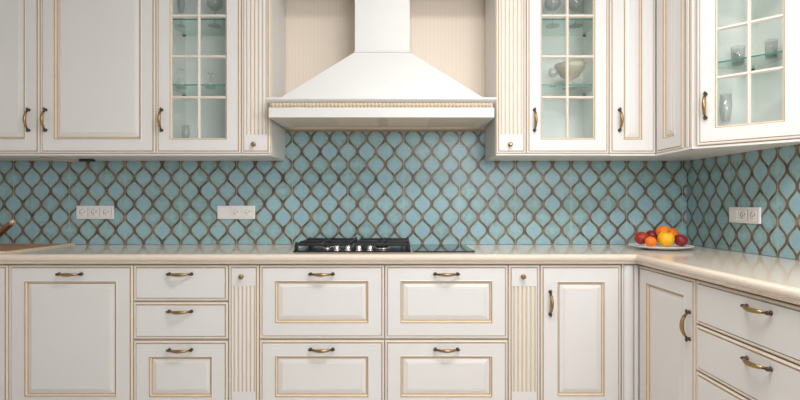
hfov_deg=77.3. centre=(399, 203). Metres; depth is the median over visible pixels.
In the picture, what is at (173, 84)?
glass shelf
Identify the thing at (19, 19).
upper cabinet
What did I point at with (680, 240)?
apple
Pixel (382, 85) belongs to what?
range hood
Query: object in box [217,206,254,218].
power socket
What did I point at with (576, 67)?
footed bowl
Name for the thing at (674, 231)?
orange
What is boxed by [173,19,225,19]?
glass shelf
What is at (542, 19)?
glass shelf
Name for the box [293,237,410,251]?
gas hob
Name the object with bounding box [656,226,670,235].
orange
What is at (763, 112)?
upper cabinet
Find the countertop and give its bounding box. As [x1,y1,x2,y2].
[0,244,799,304]
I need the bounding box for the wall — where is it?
[285,0,484,131]
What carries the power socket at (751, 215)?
attached to the tile backsplash at (767, 179)
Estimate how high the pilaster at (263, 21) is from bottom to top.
1.052 m
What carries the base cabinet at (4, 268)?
on the floor
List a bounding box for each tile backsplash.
[0,132,686,243]
[687,144,799,259]
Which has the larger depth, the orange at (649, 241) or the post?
the orange at (649, 241)
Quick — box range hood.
[266,0,496,129]
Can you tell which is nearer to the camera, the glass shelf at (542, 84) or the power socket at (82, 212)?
the glass shelf at (542, 84)
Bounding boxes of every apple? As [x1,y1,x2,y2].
[634,232,648,243]
[646,230,657,239]
[657,231,674,246]
[674,234,687,245]
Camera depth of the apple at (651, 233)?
2.76 m
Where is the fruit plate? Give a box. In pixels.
[628,243,693,249]
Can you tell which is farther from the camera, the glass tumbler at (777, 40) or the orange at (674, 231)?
the orange at (674, 231)
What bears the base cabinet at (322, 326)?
on the floor
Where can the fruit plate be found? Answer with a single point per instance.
(657, 246)
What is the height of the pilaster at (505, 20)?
1.052 m
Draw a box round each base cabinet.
[0,264,11,399]
[9,264,134,399]
[134,264,229,399]
[260,264,384,399]
[385,264,507,399]
[539,264,620,399]
[640,265,699,399]
[696,280,799,399]
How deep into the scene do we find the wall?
3.00 m
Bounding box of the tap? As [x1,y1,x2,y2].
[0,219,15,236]
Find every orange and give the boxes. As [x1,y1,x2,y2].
[645,237,656,246]
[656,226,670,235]
[669,228,678,235]
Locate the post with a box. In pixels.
[619,264,639,399]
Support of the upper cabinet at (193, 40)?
attached to the wall
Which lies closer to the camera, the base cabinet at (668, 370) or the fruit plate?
the base cabinet at (668, 370)
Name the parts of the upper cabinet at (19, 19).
door, handle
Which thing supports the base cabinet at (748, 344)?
on the floor
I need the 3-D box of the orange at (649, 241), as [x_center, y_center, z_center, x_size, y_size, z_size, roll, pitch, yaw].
[1.307,0.199,2.605,0.056,0.054,0.057,0,0,43]
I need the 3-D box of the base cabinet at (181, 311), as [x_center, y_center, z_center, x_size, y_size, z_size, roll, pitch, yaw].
[-1.062,0.719,2.684,0.460,0.852,0.611,0,0,0]
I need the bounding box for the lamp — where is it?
[39,157,94,161]
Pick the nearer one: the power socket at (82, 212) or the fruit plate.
the fruit plate
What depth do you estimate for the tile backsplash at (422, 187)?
2.99 m
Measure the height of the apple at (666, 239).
0.084 m
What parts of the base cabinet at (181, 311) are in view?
handle, handle, handle, drawer, drawer, drawer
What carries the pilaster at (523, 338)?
on the floor
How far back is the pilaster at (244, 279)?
2.42 m
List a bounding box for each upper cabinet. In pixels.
[0,0,76,160]
[39,0,180,160]
[155,0,257,160]
[513,0,609,160]
[587,0,756,160]
[682,0,799,150]
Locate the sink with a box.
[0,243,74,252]
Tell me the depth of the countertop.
2.39 m
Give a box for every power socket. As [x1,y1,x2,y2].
[76,206,113,218]
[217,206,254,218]
[729,207,760,223]
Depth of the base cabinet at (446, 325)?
2.42 m
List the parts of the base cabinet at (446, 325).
drawer, handle, drawer, handle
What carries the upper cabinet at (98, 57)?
attached to the wall
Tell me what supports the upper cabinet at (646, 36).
attached to the wall
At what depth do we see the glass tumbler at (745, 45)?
2.33 m
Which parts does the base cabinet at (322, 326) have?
handle, handle, drawer, drawer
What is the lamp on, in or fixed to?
attached to the upper cabinet at (98, 57)
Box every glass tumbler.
[730,45,745,63]
[764,40,777,55]
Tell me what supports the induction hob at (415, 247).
in the countertop
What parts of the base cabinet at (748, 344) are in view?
drawer, drawer, handle, handle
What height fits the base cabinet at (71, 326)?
0.852 m
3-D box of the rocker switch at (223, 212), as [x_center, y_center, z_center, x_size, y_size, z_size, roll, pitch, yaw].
[-1.049,0.053,2.980,0.058,0.058,0.005,0,0,0]
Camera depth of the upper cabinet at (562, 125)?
2.66 m
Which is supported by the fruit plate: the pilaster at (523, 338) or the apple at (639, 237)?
the apple at (639, 237)
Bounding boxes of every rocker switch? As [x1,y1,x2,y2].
[219,208,228,216]
[729,209,737,220]
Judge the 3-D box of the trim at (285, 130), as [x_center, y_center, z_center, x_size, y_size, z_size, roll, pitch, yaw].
[-0.088,-0.436,2.993,1.191,0.010,0.014,0,0,0]
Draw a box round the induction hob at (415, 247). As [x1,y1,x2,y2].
[411,244,474,251]
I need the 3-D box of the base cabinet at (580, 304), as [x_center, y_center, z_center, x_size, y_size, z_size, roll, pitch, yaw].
[0.875,0.719,2.684,0.393,0.852,0.611,0,0,0]
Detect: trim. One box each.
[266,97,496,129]
[285,130,484,131]
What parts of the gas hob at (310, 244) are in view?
knob, knob, hob plate, knob, knob, burner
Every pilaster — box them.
[229,264,259,399]
[241,0,284,160]
[485,0,526,160]
[507,264,539,399]
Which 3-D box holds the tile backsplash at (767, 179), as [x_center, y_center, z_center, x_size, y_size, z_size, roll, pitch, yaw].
[1.721,-0.009,1.923,0.008,0.503,2.155,0,0,0]
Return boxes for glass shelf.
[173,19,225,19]
[173,84,225,84]
[542,19,591,19]
[542,84,591,84]
[718,51,782,62]
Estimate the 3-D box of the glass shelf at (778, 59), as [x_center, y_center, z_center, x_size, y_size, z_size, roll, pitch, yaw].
[1.546,-0.642,2.216,0.295,0.006,0.323,0,0,0]
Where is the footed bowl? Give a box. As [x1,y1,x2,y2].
[554,60,585,89]
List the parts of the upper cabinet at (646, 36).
handle, door, door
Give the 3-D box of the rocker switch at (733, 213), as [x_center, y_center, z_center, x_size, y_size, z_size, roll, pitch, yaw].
[1.705,0.058,2.556,0.005,0.058,0.058,0,0,0]

